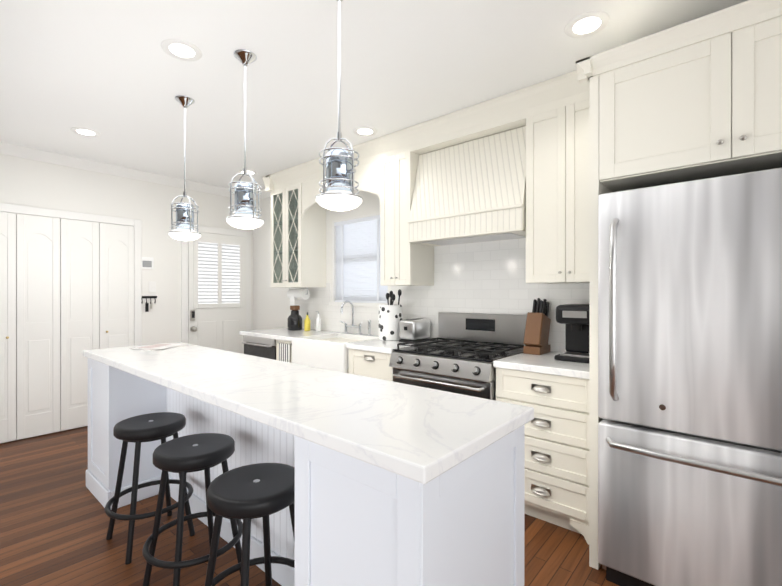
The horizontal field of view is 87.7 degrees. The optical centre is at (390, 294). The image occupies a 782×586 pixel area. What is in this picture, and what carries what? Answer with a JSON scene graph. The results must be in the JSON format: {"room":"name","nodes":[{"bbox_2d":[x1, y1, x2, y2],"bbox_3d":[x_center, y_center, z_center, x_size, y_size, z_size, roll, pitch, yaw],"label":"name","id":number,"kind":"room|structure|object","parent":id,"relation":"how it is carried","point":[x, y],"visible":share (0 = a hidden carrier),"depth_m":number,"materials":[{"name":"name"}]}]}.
{"room":"kitchen","nodes":[
{"label":"kitchen","id":0,"kind":"room"},
{"bbox_2d":[0,154,252,442],"bbox_3d":[-3.604,-0.005,3.449,0.100,2.630,5.500,0,0,41],"label":"wall","id":1,"kind":"structure","parent":0,"point":[31,183],"depth_m":4.44,"materials":[{"name":"white paint"}]},
{"bbox_2d":[0,212,133,442],"bbox_3d":[-3.136,0.288,3.865,0.061,2.018,1.236,0,0,41],"label":"closet doors","id":2,"kind":"structure","parent":1,"relation":"in","point":[66,292],"depth_m":3.84,"materials":[{"name":"white wood"}]},
{"bbox_2d":[0,203,141,345],"bbox_3d":[-3.154,0.254,3.880,0.020,2.110,1.390,0,0,41],"label":"trim","id":3,"kind":"structure","parent":1,"relation":"attached to","point":[44,212],"depth_m":4.30,"materials":[{"name":"white wood"}]},
{"bbox_2d":[0,142,233,197],"bbox_3d":[-2.710,-1.279,4.350,0.075,0.085,2.765,0,0,41],"label":"crown molding","id":4,"kind":"structure","parent":1,"relation":"attached to","point":[44,156],"depth_m":4.12,"materials":[{"name":"white wood"}]},
{"bbox_2d":[142,257,153,268],"bbox_3d":[-2.666,-0.342,4.449,0.013,0.130,0.130,0,0,41],"label":"thermostat","id":5,"kind":"object","parent":1,"relation":"attached to","point":[147,262],"visible":1,"depth_m":4.45,"materials":[{"name":"white plastic"}]},
{"bbox_2d":[141,296,156,311],"bbox_3d":[-2.650,0.103,4.449,0.038,0.170,0.180,0,0,41],"label":"hook rail","id":6,"kind":"object","parent":1,"relation":"attached to","point":[147,305],"visible":0.98,"depth_m":4.45,"materials":[{"name":"black metal"}]},
{"bbox_2d":[181,225,250,343],"bbox_3d":[-2.142,0.243,5.054,0.020,2.130,0.880,0,0,41],"label":"trim","id":7,"kind":"structure","parent":1,"relation":"attached to","point":[184,286],"depth_m":4.90,"materials":[{"name":"white wood"}]},
{"bbox_2d":[188,232,245,353],"bbox_3d":[-2.108,0.278,5.025,0.105,2.040,0.730,0,0,41],"label":"entry door","id":8,"kind":"structure","parent":1,"relation":"in","point":[216,291],"depth_m":5.03,"materials":[{"name":"white wood"}]},
{"bbox_2d":[0,426,619,585],"bbox_3d":[-0.705,1.363,0.954,7.750,0.100,5.500,0,0,41],"label":"floor","id":9,"kind":"structure","parent":0,"point":[54,520],"depth_m":2.18,"materials":[{"name":"brown wood"}]},
{"bbox_2d":[105,412,194,564],"bbox_3d":[-1.298,0.996,2.204,0.413,0.630,0.413,0,0,41],"label":"stool","id":10,"kind":"object","parent":9,"relation":"on","point":[149,427],"visible":0.96,"depth_m":2.13,"materials":[{"name":"black metal"}]},
{"bbox_2d":[142,433,242,585],"bbox_3d":[-0.889,0.997,1.851,0.413,0.630,0.413,0,0,41],"label":"stool","id":11,"kind":"object","parent":9,"relation":"on","point":[183,456],"visible":0.88,"depth_m":1.79,"materials":[{"name":"black metal"}]},
{"bbox_2d":[205,463,294,585],"bbox_3d":[-0.494,0.997,1.498,0.413,0.630,0.413,0,0,41],"label":"stool","id":12,"kind":"object","parent":9,"relation":"on","point":[246,493],"visible":0.88,"depth_m":1.46,"materials":[{"name":"black metal"}]},
{"bbox_2d":[242,336,279,359],"bbox_3d":[-1.140,0.873,4.398,0.695,0.872,0.633,0,0,41],"label":"dishwasher","id":13,"kind":"object","parent":9,"relation":"on","point":[253,346],"depth_m":4.13,"materials":[{"name":"black metal"}]},
{"bbox_2d":[280,340,291,362],"bbox_3d":[-0.783,0.873,4.090,0.360,0.872,0.633,0,0,41],"label":"base cabinet","id":14,"kind":"object","parent":9,"relation":"on","point":[283,341],"depth_m":3.83,"materials":[{"name":"white wood"}]},
{"bbox_2d":[86,358,524,585],"bbox_3d":[-0.807,0.866,2.077,2.846,0.890,0.606,0,0,41],"label":"kitchen island","id":15,"kind":"object","parent":9,"relation":"on","point":[398,484],"depth_m":1.21,"materials":[{"name":"white wood"}]},
{"bbox_2d":[83,342,533,485],"bbox_3d":[-0.807,0.402,2.076,2.870,0.040,0.630,0,0,41],"label":"island countertop","id":16,"kind":"structure","parent":15,"relation":"on","point":[417,434],"depth_m":1.40,"materials":[{"name":"white stone"}]},
{"bbox_2d":[129,343,188,350],"bbox_3d":[-1.652,0.375,2.924,0.254,0.011,0.327,0,0,16],"label":"magazine","id":17,"kind":"object","parent":16,"relation":"on","point":[160,346],"visible":1,"depth_m":2.89,"materials":[{"name":"white paper"}]},
{"bbox_2d":[348,348,351,373],"bbox_3d":[-0.416,0.874,3.775,0.835,0.872,0.633,0,0,41],"label":"base cabinet","id":18,"kind":"object","parent":9,"relation":"on","point":[349,349],"depth_m":3.29,"materials":[{"name":"white wood"}]},
{"bbox_2d":[352,352,392,380],"bbox_3d":[0.015,0.874,3.403,0.544,0.872,0.633,0,0,41],"label":"base cabinet","id":19,"kind":"object","parent":9,"relation":"on","point":[367,364],"depth_m":3.13,"materials":[{"name":"white wood"}]},
{"bbox_2d":[240,328,431,355],"bbox_3d":[-0.603,0.451,3.925,2.158,0.106,0.648,0,0,41],"label":"countertop","id":20,"kind":"structure","parent":19,"relation":"on","point":[387,347],"depth_m":3.80,"materials":[{"name":"white stone"}]},
{"bbox_2d":[276,341,291,361],"bbox_3d":[-1.016,0.648,3.864,0.240,0.382,0.020,0,0,41],"label":"towel","id":21,"kind":"object","parent":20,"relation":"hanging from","point":[284,352],"visible":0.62,"depth_m":3.84,"materials":[{"name":"white fabric"}]},
{"bbox_2d":[287,305,301,329],"bbox_3d":[-1.067,0.260,4.524,0.160,0.270,0.160,0,0,41],"label":"canister","id":22,"kind":"object","parent":20,"relation":"on","point":[294,320],"visible":1,"depth_m":4.47,"materials":[{"name":"black glass"}]},
{"bbox_2d":[304,312,309,330],"bbox_3d":[-0.912,0.295,4.444,0.066,0.200,0.064,0,0,41],"label":"soap bottle","id":23,"kind":"object","parent":20,"relation":"on","point":[307,324],"visible":1,"depth_m":4.42,"materials":[{"name":"yellow plastic"}]},
{"bbox_2d":[315,311,320,330],"bbox_3d":[-0.784,0.287,4.378,0.056,0.215,0.067,0,0,41],"label":"soap bottle","id":24,"kind":"object","parent":20,"relation":"on","point":[318,323],"visible":1,"depth_m":4.36,"materials":[{"name":"white plastic"}]},
{"bbox_2d":[292,332,379,372],"bbox_3d":[-0.463,0.522,3.723,0.710,0.256,0.565,0,0,41],"label":"sink","id":25,"kind":"object","parent":20,"relation":"in","point":[325,350],"depth_m":3.55,"materials":[{"name":"white ceramic"}]},
{"bbox_2d":[339,301,371,335],"bbox_3d":[-0.392,0.229,4.000,0.419,0.335,0.189,0,0,41],"label":"faucet","id":26,"kind":"object","parent":20,"relation":"on","point":[359,326],"visible":1,"depth_m":4.00,"materials":[{"name":"silver metal"}]},
{"bbox_2d":[378,289,402,340],"bbox_3d":[-0.004,0.176,3.582,0.216,0.441,0.216,0,0,41],"label":"utensil crock","id":27,"kind":"object","parent":20,"relation":"on","point":[390,316],"visible":0.96,"depth_m":3.49,"materials":[{"name":"white ceramic"}]},
{"bbox_2d":[399,318,429,341],"bbox_3d":[0.201,0.302,3.454,0.170,0.188,0.257,0,0,41],"label":"toaster","id":28,"kind":"object","parent":20,"relation":"on","point":[416,329],"visible":0.98,"depth_m":3.37,"materials":[{"name":"silver metal"}]},
{"bbox_2d":[389,312,526,400],"bbox_3d":[0.497,0.730,2.932,0.790,1.160,0.712,0,0,41],"label":"range","id":29,"kind":"object","parent":9,"relation":"on","point":[461,353],"visible":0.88,"depth_m":2.84,"materials":[{"name":"silver metal"}]},
{"bbox_2d":[496,368,588,544],"bbox_3d":[1.047,0.875,2.518,0.573,0.872,0.628,0,0,41],"label":"base cabinet","id":30,"kind":"object","parent":9,"relation":"on","point":[551,390],"depth_m":2.24,"materials":[{"name":"white wood"}]},
{"bbox_2d":[493,352,588,379],"bbox_3d":[1.041,0.419,2.509,0.571,0.040,0.648,0,0,41],"label":"countertop","id":31,"kind":"structure","parent":30,"relation":"on","point":[545,364],"depth_m":2.33,"materials":[{"name":"white stone"}]},
{"bbox_2d":[523,298,550,354],"bbox_3d":[1.002,0.211,2.782,0.110,0.372,0.231,0,0,41],"label":"knife block","id":32,"kind":"object","parent":31,"relation":"on","point":[537,330],"visible":1,"depth_m":2.73,"materials":[{"name":"brown wood"}]},
{"bbox_2d":[554,304,589,362],"bbox_3d":[1.179,0.230,2.509,0.235,0.335,0.322,0,0,41],"label":"coffee maker","id":33,"kind":"object","parent":31,"relation":"on","point":[574,318],"visible":0.69,"depth_m":2.44,"materials":[{"name":"black plastic"}]},
{"bbox_2d":[576,0,781,569],"bbox_3d":[1.564,0.097,1.933,1.060,2.430,0.848,0,0,41],"label":"surround","id":34,"kind":"object","parent":9,"relation":"on","point":[697,99],"visible":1,"depth_m":1.74,"materials":[{"name":"white wood"}]},
{"bbox_2d":[598,168,781,585],"bbox_3d":[1.531,0.426,1.872,0.880,1.772,0.924,0,0,41],"label":"fridge","id":35,"kind":"object","parent":9,"relation":"on","point":[690,382],"visible":1,"depth_m":1.64,"materials":[{"name":"silver metal"}]},
{"bbox_2d":[0,0,747,190],"bbox_3d":[-0.705,-1.367,0.951,7.750,0.100,5.500,0,0,41],"label":"ceiling","id":36,"kind":"structure","parent":0,"point":[115,75],"depth_m":2.37,"materials":[{"name":"white paint"}]},
{"bbox_2d":[70,127,100,136],"bbox_3d":[-2.480,-1.317,3.311,0.200,0.006,0.200,0,0,41],"label":"recessed light","id":37,"kind":"object","parent":36,"relation":"in","point":[82,131],"visible":0.98,"depth_m":3.31,"materials":[{"name":"white plastic"}]},
{"bbox_2d":[161,39,201,60],"bbox_3d":[-1.128,-1.316,2.199,0.200,0.006,0.200,0,0,41],"label":"recessed light","id":38,"kind":"object","parent":36,"relation":"in","point":[179,49],"visible":1,"depth_m":2.19,"materials":[{"name":"white plastic"}]},
{"bbox_2d":[168,95,201,240],"bbox_3d":[-1.397,-0.843,2.761,0.204,0.953,0.204,0,0,41],"label":"pendant light","id":39,"kind":"object","parent":36,"relation":"hanging from","point":[184,230],"visible":1,"depth_m":2.72,"materials":[{"name":"clear glass"}]},
{"bbox_2d":[225,49,263,228],"bbox_3d":[-0.806,-0.842,2.252,0.204,0.953,0.204,0,0,41],"label":"pendant light","id":40,"kind":"object","parent":36,"relation":"hanging from","point":[244,209],"visible":1,"depth_m":2.21,"materials":[{"name":"clear glass"}]},
{"bbox_2d":[238,170,257,174],"bbox_3d":[-1.548,-1.319,4.409,0.200,0.006,0.200,0,0,41],"label":"recessed light","id":41,"kind":"object","parent":36,"relation":"in","point":[251,172],"visible":0.54,"depth_m":4.40,"materials":[{"name":"white plastic"}]},
{"bbox_2d":[315,0,362,210],"bbox_3d":[-0.222,-0.842,1.750,0.204,0.953,0.204,0,0,41],"label":"pendant light","id":42,"kind":"object","parent":36,"relation":"hanging from","point":[337,186],"visible":1,"depth_m":1.70,"materials":[{"name":"clear glass"}]},
{"bbox_2d":[353,126,376,135],"bbox_3d":[-0.210,-1.317,3.296,0.200,0.006,0.200,0,0,41],"label":"recessed light","id":43,"kind":"object","parent":36,"relation":"in","point":[365,131],"visible":1,"depth_m":3.29,"materials":[{"name":"white plastic"}]},
{"bbox_2d":[565,11,609,37],"bbox_3d":[0.958,-1.315,1.993,0.200,0.006,0.200,0,0,41],"label":"recessed light","id":44,"kind":"object","parent":36,"relation":"in","point":[587,24],"visible":1,"depth_m":1.98,"materials":[{"name":"white plastic"}]},
{"bbox_2d":[253,190,589,351],"bbox_3d":[1.062,-0.005,3.004,7.550,2.630,0.124,0,0,41],"label":"wall","id":45,"kind":"structure","parent":0,"point":[488,277],"depth_m":3.47,"materials":[{"name":"white"}]},
{"bbox_2d":[256,189,270,199],"bbox_3d":[-1.507,-1.280,5.089,0.755,0.085,0.075,0,0,41],"label":"crown molding","id":46,"kind":"structure","parent":45,"relation":"attached to","point":[265,194],"depth_m":5.17,"materials":[{"name":"white wood"}]},
{"bbox_2d":[329,213,389,306],"bbox_3d":[-0.295,-0.336,4.156,0.850,0.910,0.150,0,0,41],"label":"window","id":47,"kind":"structure","parent":45,"relation":"in","point":[334,280],"depth_m":4.37,"materials":[{"name":"white"}]},
{"bbox_2d":[334,215,387,302],"bbox_3d":[-0.302,-0.344,4.147,0.770,0.855,0.052,0,0,41],"label":"window blind","id":48,"kind":"object","parent":47,"relation":"attached to","point":[357,256],"visible":0.71,"depth_m":4.16,"materials":[{"name":"white"}]},
{"bbox_2d":[263,70,589,287],"bbox_3d":[0.014,-0.697,3.574,3.518,1.243,0.383,0,0,41],"label":"upper cabinet","id":49,"kind":"object","parent":45,"relation":"attached to","point":[552,115],"visible":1,"depth_m":2.95,"materials":[{"name":"white wood"}]},
{"bbox_2d":[287,287,309,304],"bbox_3d":[-1.024,0.019,4.497,0.330,0.188,0.120,0,0,41],"label":"paper towel","id":50,"kind":"object","parent":49,"relation":"attached to","point":[294,294],"visible":1,"depth_m":4.44,"materials":[{"name":"white paper"}]},
{"bbox_2d":[408,126,525,245],"bbox_3d":[0.609,-0.775,3.067,0.936,0.733,0.375,0,0,41],"label":"range hood","id":51,"kind":"object","parent":45,"relation":"attached to","point":[473,191],"visible":0.75,"depth_m":2.93,"materials":[{"name":"white wood"}]}
]}

